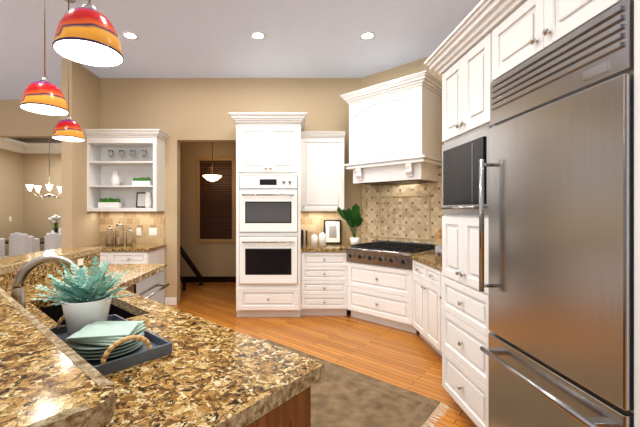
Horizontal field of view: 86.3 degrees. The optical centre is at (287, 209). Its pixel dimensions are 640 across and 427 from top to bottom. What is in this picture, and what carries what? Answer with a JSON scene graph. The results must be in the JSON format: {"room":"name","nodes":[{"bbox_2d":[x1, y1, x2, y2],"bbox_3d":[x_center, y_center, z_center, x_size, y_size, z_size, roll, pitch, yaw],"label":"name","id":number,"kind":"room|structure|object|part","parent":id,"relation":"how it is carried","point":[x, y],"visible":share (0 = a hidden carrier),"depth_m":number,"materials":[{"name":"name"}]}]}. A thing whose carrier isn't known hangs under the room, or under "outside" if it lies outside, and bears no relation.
{"room":"kitchen","nodes":[
{"label":"kitchen","id":0,"kind":"room"},
{"bbox_2d":[26,139,60,197],"bbox_3d":[-5.298,-0.921,7.583,0.821,1.317,0.787,0,0,0],"label":"chandelier","id":1,"kind":"object","parent":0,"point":[38,188],"visible":0.88,"depth_m":7.54,"materials":[{"name":"white glass"}]},
{"bbox_2d":[98,198,121,207],"bbox_3d":[-2.575,-0.103,4.922,0.300,0.145,0.114,0,0,0],"label":"potted plant","id":2,"kind":"object","parent":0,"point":[109,203],"visible":1,"depth_m":4.87,"materials":[{"name":"white ceramic"}]},
{"bbox_2d":[111,171,122,184],"bbox_3d":[-2.487,-0.451,4.938,0.166,0.210,0.130,0,0,0],"label":"pitcher","id":3,"kind":"object","parent":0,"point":[115,178],"visible":0.96,"depth_m":4.90,"materials":[{"name":"white ceramic"}]},
{"bbox_2d":[108,150,146,160],"bbox_3d":[-2.335,-0.773,4.938,0.556,0.175,0.076,0,0,0],"label":"glasses","id":4,"kind":"object","parent":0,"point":[122,153],"visible":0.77,"depth_m":4.91,"materials":[{"name":"clear glass"}]},
{"bbox_2d":[136,192,145,207],"bbox_3d":[-2.160,-0.148,5.037,0.170,0.230,0.039,0,0,0],"label":"framed picture","id":5,"kind":"object","parent":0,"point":[140,199],"visible":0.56,"depth_m":5.03,"materials":[{"name":"grey paper"}]},
{"bbox_2d":[132,177,151,184],"bbox_3d":[-2.115,-0.411,4.934,0.260,0.130,0.097,0,0,0],"label":"potted plant","id":6,"kind":"object","parent":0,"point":[142,181],"visible":0.96,"depth_m":4.89,"materials":[{"name":"white ceramic"}]},
{"bbox_2d":[145,192,152,207],"bbox_3d":[-2.000,-0.146,4.908,0.130,0.230,0.100,0,0,0],"label":"pitcher","id":7,"kind":"object","parent":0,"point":[148,201],"visible":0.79,"depth_m":4.87,"materials":[{"name":"white ceramic"}]},
{"bbox_2d":[0,56,443,303],"bbox_3d":[-2.975,-0.280,2.800,10.350,3.400,11.900,0,0,0],"label":"wall","id":8,"kind":"structure","parent":0,"point":[191,117],"depth_m":5.10,"materials":[{"name":"beige paint"}]},
{"bbox_2d":[0,138,26,153],"bbox_3d":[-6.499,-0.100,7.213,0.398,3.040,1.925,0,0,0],"label":"crown molding","id":9,"kind":"structure","parent":8,"relation":"attached to","point":[12,145],"depth_m":8.06,"materials":[{"name":"white wood"}]},
{"bbox_2d":[27,143,60,153],"bbox_3d":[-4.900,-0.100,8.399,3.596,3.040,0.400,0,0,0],"label":"crown molding","id":10,"kind":"structure","parent":8,"relation":"attached to","point":[32,148],"depth_m":8.50,"materials":[{"name":"white wood"}]},
{"bbox_2d":[100,211,164,243],"bbox_3d":[-2.330,0.270,5.092,0.975,0.500,0.012,0,0,0],"label":"wall","id":11,"kind":"structure","parent":8,"relation":"attached to","point":[147,227],"depth_m":5.09,"materials":[{"name":"tile"}]},
{"bbox_2d":[182,276,235,281],"bbox_3d":[-1.275,1.365,6.692,1.646,0.110,0.015,0,0,0],"label":"baseboard","id":12,"kind":"structure","parent":8,"relation":"attached to","point":[186,278],"depth_m":6.68,"materials":[{"name":"black wood"}]},
{"bbox_2d":[196,157,235,242],"bbox_3d":[-1.415,-0.198,6.676,0.770,1.675,0.045,0,0,0],"label":"window blinds","id":13,"kind":"object","parent":8,"relation":"attached to","point":[215,211],"visible":0.98,"depth_m":6.69,"materials":[{"name":"brown wood"}]},
{"bbox_2d":[301,210,360,243],"bbox_3d":[0.635,0.260,5.094,0.930,0.520,0.008,0,0,0],"label":"wall","id":14,"kind":"structure","parent":8,"relation":"attached to","point":[312,222],"depth_m":5.09,"materials":[{"name":"tile"}]},
{"bbox_2d":[300,132,343,211],"bbox_3d":[0.479,-0.512,4.922,0.625,1.064,0.344,0,0,0],"label":"upper cabinet","id":15,"kind":"object","parent":14,"relation":"attached to","point":[321,153],"depth_m":4.75,"materials":[{"name":"white paint"}]},
{"bbox_2d":[344,132,351,167],"bbox_3d":[1.380,-1.038,4.778,1.111,0.836,0.445,0,0,0],"label":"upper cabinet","id":16,"kind":"object","parent":8,"relation":"attached to","point":[348,165],"depth_m":4.58,"materials":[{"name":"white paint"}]},
{"bbox_2d":[348,80,435,163],"bbox_3d":[1.380,-1.038,4.249,1.111,0.836,0.717,0,0,0],"label":"upper cabinet","id":17,"kind":"object","parent":8,"relation":"attached to","point":[393,119],"depth_m":4.14,"materials":[{"name":"white paint"}]},
{"bbox_2d":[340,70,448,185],"bbox_3d":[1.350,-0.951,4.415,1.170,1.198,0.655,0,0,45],"label":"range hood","id":18,"kind":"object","parent":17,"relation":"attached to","point":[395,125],"depth_m":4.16,"materials":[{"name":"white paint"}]},
{"bbox_2d":[348,160,435,185],"bbox_3d":[1.397,-0.467,4.463,1.032,0.215,1.032,0,0,0],"label":"range hood","id":19,"kind":"object","parent":8,"relation":"attached to","point":[369,172],"depth_m":4.21,"materials":[{"name":"white paint"}]},
{"bbox_2d":[362,168,443,244],"bbox_3d":[1.567,-0.005,4.617,0.020,1.050,1.324,0,0,-45],"label":"tile backsplash","id":20,"kind":"structure","parent":8,"relation":"attached to","point":[411,212],"depth_m":4.62,"materials":[{"name":"tile"}]},
{"bbox_2d":[0,0,480,99],"bbox_3d":[-2.950,-2.005,2.900,10.500,0.050,12.200,0,0,0],"label":"ceiling","id":21,"kind":"structure","parent":0,"point":[214,39],"depth_m":3.88,"materials":[{"name":"white paint"}]},
{"bbox_2d":[19,0,68,115],"bbox_3d":[-1.550,-1.308,2.169,0.258,1.342,0.258,0,0,0],"label":"pendant light","id":22,"kind":"object","parent":21,"relation":"hanging from","point":[44,95],"visible":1,"depth_m":2.13,"materials":[{"name":"multicoloured glass"}]},
{"bbox_2d":[52,0,84,141],"bbox_3d":[-2.033,-1.318,3.151,0.258,1.322,0.258,0,0,0],"label":"pendant light","id":23,"kind":"object","parent":21,"relation":"hanging from","point":[68,128],"visible":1,"depth_m":3.10,"materials":[{"name":"multicoloured glass"}]},
{"bbox_2d":[52,0,123,66],"bbox_3d":[-0.830,-1.315,1.423,0.258,1.328,0.258,0,0,0],"label":"pendant light","id":24,"kind":"object","parent":21,"relation":"hanging from","point":[86,34],"visible":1,"depth_m":1.38,"materials":[{"name":"multicoloured glass"}]},
{"bbox_2d":[122,32,137,39],"bbox_3d":[-1.790,-1.977,3.860,0.170,0.006,0.170,0,0,0],"label":"recessed light","id":25,"kind":"object","parent":21,"relation":"in","point":[130,35],"visible":1,"depth_m":3.85,"materials":[{"name":"white"}]},
{"bbox_2d":[203,142,221,181],"bbox_3d":[-1.370,-1.244,6.150,0.340,1.469,0.340,0,0,0],"label":"pendant light","id":26,"kind":"object","parent":21,"relation":"hanging from","point":[212,178],"visible":0.75,"depth_m":6.09,"materials":[{"name":"beige glass"}]},
{"bbox_2d":[251,32,265,39],"bbox_3d":[-0.340,-1.977,3.860,0.170,0.006,0.170,0,0,0],"label":"recessed light","id":27,"kind":"object","parent":21,"relation":"in","point":[258,35],"visible":1,"depth_m":3.85,"materials":[{"name":"white"}]},
{"bbox_2d":[360,32,374,39],"bbox_3d":[0.900,-1.977,3.860,0.170,0.006,0.170,0,0,0],"label":"recessed light","id":28,"kind":"object","parent":21,"relation":"in","point":[367,35],"visible":1,"depth_m":3.85,"materials":[{"name":"white"}]},
{"bbox_2d":[168,282,476,426],"bbox_3d":[-2.950,1.445,2.900,10.500,0.050,12.200,0,0,0],"label":"floor","id":29,"kind":"structure","parent":0,"point":[410,361],"depth_m":3.70,"materials":[{"name":"brown wood"}]},
{"bbox_2d":[0,238,8,257],"bbox_3d":[-5.950,0.931,6.832,0.579,0.982,0.535,0,0,0],"label":"dining chair","id":30,"kind":"object","parent":29,"relation":"on","point":[2,247],"visible":0.27,"depth_m":6.75,"materials":[{"name":"white fabric"}]},
{"bbox_2d":[9,233,39,256],"bbox_3d":[-5.250,0.931,6.832,0.579,0.982,0.535,0,0,0],"label":"dining chair","id":31,"kind":"object","parent":29,"relation":"on","point":[20,243],"visible":0.5,"depth_m":6.60,"materials":[{"name":"white fabric"}]},
{"bbox_2d":[5,238,43,243],"bbox_3d":[-5.300,1.040,7.550,1.800,0.760,1.000,0,0,0],"label":"dining table","id":32,"kind":"object","parent":29,"relation":"on","point":[41,241],"depth_m":7.12,"materials":[{"name":"brown wood"}]},
{"bbox_2d":[48,215,60,233],"bbox_3d":[-5.122,0.379,7.431,0.249,0.561,0.187,0,0,0],"label":"flower vase","id":33,"kind":"object","parent":32,"relation":"on","point":[55,220],"visible":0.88,"depth_m":7.42,"materials":[{"name":"clear glass"}]},
{"bbox_2d":[44,233,60,250],"bbox_3d":[-4.550,0.931,6.832,0.579,0.982,0.535,0,0,0],"label":"dining chair","id":34,"kind":"object","parent":29,"relation":"on","point":[52,241],"visible":0.38,"depth_m":6.58,"materials":[{"name":"white fabric"}]},
{"bbox_2d":[100,248,164,303],"bbox_3d":[-2.330,0.985,4.770,0.975,0.870,0.621,0,0,0],"label":"base cabinet","id":35,"kind":"object","parent":29,"relation":"on","point":[158,257],"depth_m":4.47,"materials":[{"name":"white paint"}]},
{"bbox_2d":[88,244,165,251],"bbox_3d":[-2.320,0.527,4.768,0.995,0.042,0.635,0,0,0],"label":"countertop","id":36,"kind":"structure","parent":35,"relation":"on","point":[136,247],"depth_m":4.59,"materials":[{"name":"brown stone"}]},
{"bbox_2d":[106,226,112,245],"bbox_3d":[-2.550,0.367,4.860,0.099,0.278,0.099,0,0,-9],"label":"glass canister","id":37,"kind":"object","parent":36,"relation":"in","point":[109,232],"depth_m":4.82,"materials":[{"name":"clear glass"}]},
{"bbox_2d":[115,222,123,245],"bbox_3d":[-2.410,0.337,4.860,0.109,0.338,0.109,0,0,-9],"label":"glass canister","id":38,"kind":"object","parent":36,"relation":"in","point":[119,234],"depth_m":4.82,"materials":[{"name":"clear glass"}]},
{"bbox_2d":[126,228,133,245],"bbox_3d":[-2.260,0.382,4.860,0.099,0.248,0.099,0,0,-9],"label":"glass canister","id":39,"kind":"object","parent":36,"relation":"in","point":[129,235],"depth_m":4.82,"materials":[{"name":"clear glass"}]},
{"bbox_2d":[180,245,202,290],"bbox_3d":[-1.800,0.880,6.081,0.101,1.080,0.829,0,0,24],"label":"stair railing","id":40,"kind":"object","parent":29,"relation":"on","point":[185,256],"visible":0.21,"depth_m":6.08,"materials":[{"name":"black metal"}]},
{"bbox_2d":[100,316,323,426],"bbox_3d":[-0.918,0.908,1.867,1.984,1.024,2.605,0,0,0],"label":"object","id":41,"kind":"structure","parent":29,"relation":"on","point":[205,373],"depth_m":1.01,"materials":[{"name":"brown stone"}]},
{"bbox_2d":[0,247,195,426],"bbox_3d":[-1.214,0.373,1.794,1.761,0.045,2.812,0,0,0],"label":"countertop","id":42,"kind":"structure","parent":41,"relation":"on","point":[44,382],"depth_m":0.96,"materials":[{"name":"brown stone"}]},
{"bbox_2d":[11,254,85,308],"bbox_3d":[-1.189,0.361,1.656,0.337,0.288,0.176,0,0,0],"label":"faucet","id":43,"kind":"object","parent":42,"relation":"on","point":[18,295],"visible":0.83,"depth_m":1.61,"materials":[{"name":"silver metal"}]},
{"bbox_2d":[48,314,171,375],"bbox_3d":[-0.696,0.457,1.259,0.500,0.098,0.300,0,0,42],"label":"decorative tray","id":44,"kind":"object","parent":42,"relation":"on","point":[153,346],"visible":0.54,"depth_m":1.14,"materials":[{"name":"grey wood"}]},
{"bbox_2d":[33,256,132,335],"bbox_3d":[-0.786,0.341,1.362,0.388,0.311,0.372,0,0,0],"label":"pot plant","id":45,"kind":"object","parent":44,"relation":"on","point":[85,301],"visible":1,"depth_m":1.30,"materials":[{"name":"teal plant"}]},
{"bbox_3d":[-0.133,0.932,0.868,0.020,0.742,0.567,0,0,42],"label":"panel","id":46,"kind":"part","parent":41,"relation":"part of","materials":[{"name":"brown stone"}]},
{"bbox_2d":[236,120,299,316],"bbox_3d":[-0.257,0.128,4.749,0.845,2.584,0.691,0,0,0],"label":"tall cabinet","id":47,"kind":"object","parent":29,"relation":"on","point":[267,151],"depth_m":4.43,"materials":[{"name":"white paint"}]},
{"bbox_2d":[300,252,343,314],"bbox_3d":[0.479,0.985,4.793,0.625,0.870,0.604,0,0,0],"label":"base cabinet","id":48,"kind":"object","parent":29,"relation":"on","point":[321,273],"depth_m":4.49,"materials":[{"name":"white paint"}]},
{"bbox_2d":[300,244,343,251],"bbox_3d":[0.498,0.527,4.779,0.662,0.042,0.619,0,0,0],"label":"countertop","id":49,"kind":"structure","parent":48,"relation":"on","point":[329,247],"depth_m":4.47,"materials":[{"name":"brown stone"}]},
{"bbox_2d":[301,229,306,244],"bbox_3d":[0.233,0.396,4.920,0.085,0.220,0.160,0,0,0],"label":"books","id":50,"kind":"object","parent":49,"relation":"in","point":[303,237],"visible":1,"depth_m":4.84,"materials":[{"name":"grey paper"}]},
{"bbox_2d":[311,234,317,245],"bbox_3d":[0.370,0.419,4.780,0.089,0.172,0.089,0,0,-9],"label":"canister","id":51,"kind":"object","parent":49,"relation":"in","point":[314,239],"depth_m":4.74,"materials":[{"name":"white ceramic"}]},
{"bbox_2d":[319,232,325,245],"bbox_3d":[0.485,0.409,4.780,0.099,0.192,0.099,0,0,-9],"label":"canister","id":52,"kind":"object","parent":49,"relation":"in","point":[322,239],"depth_m":4.74,"materials":[{"name":"white ceramic"}]},
{"bbox_2d":[324,220,341,243],"bbox_3d":[0.660,0.325,5.024,0.260,0.358,0.067,0,0,0],"label":"framed picture","id":53,"kind":"object","parent":49,"relation":"on","point":[332,231],"visible":0.83,"depth_m":5.01,"materials":[{"name":"grey"}]},
{"bbox_2d":[260,339,448,426],"bbox_3d":[0.048,1.413,2.653,1.950,0.012,1.207,0,0,42],"label":"rug","id":54,"kind":"object","parent":29,"relation":"on","point":[341,396],"visible":0.29,"depth_m":2.49,"materials":[{"name":"brown carpet"}]},
{"bbox_2d":[340,240,435,331],"bbox_3d":[1.318,0.925,4.351,1.103,0.990,1.166,0,0,0],"label":"base cabinet","id":55,"kind":"object","parent":29,"relation":"on","point":[377,273],"depth_m":4.17,"materials":[{"name":"white paint"}]},
{"bbox_2d":[337,204,362,244],"bbox_3d":[0.848,0.207,4.678,0.358,0.596,0.254,0,0,0],"label":"pot plant","id":56,"kind":"object","parent":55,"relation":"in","point":[351,218],"visible":0.83,"depth_m":4.64,"materials":[{"name":"green plant"}]},
{"bbox_2d":[412,260,435,350],"bbox_3d":[1.710,0.985,3.457,0.621,0.870,0.797,0,0,0],"label":"base cabinet","id":57,"kind":"object","parent":29,"relation":"on","point":[423,275],"depth_m":3.49,"materials":[{"name":"white paint"}]},
{"bbox_2d":[412,256,435,267],"bbox_3d":[1.714,0.527,3.431,0.648,0.042,1.756,0,0,0],"label":"countertop","id":58,"kind":"structure","parent":57,"relation":"on","point":[427,259],"depth_m":3.55,"materials":[{"name":"brown stone"}]},
{"bbox_2d":[435,228,441,261],"bbox_3d":[1.505,0.336,3.330,0.119,0.339,0.110,0,0,0],"label":"utensil crock","id":59,"kind":"object","parent":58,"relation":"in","point":[438,252],"visible":0.67,"depth_m":3.29,"materials":[{"name":"brown wood"}]},
{"bbox_2d":[436,28,483,426],"bbox_3d":[1.589,0.187,2.239,0.902,2.467,0.620,0,0,0],"label":"tall cabinet","id":60,"kind":"object","parent":29,"relation":"on","point":[460,273],"depth_m":2.23,"materials":[{"name":"white paint"}]},
{"bbox_2d":[484,0,639,426],"bbox_3d":[1.584,0.187,1.515,0.912,2.467,0.829,0,0,0],"label":"refrigerator","id":61,"kind":"object","parent":29,"relation":"on","point":[518,305],"depth_m":1.40,"materials":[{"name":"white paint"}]},
{"bbox_3d":[1.548,-1.083,1.825,0.985,0.125,1.640,0,0,0],"label":"crown moulding","id":62,"kind":"part","parent":61,"relation":"part of","materials":[{"name":"white paint"}]}
]}

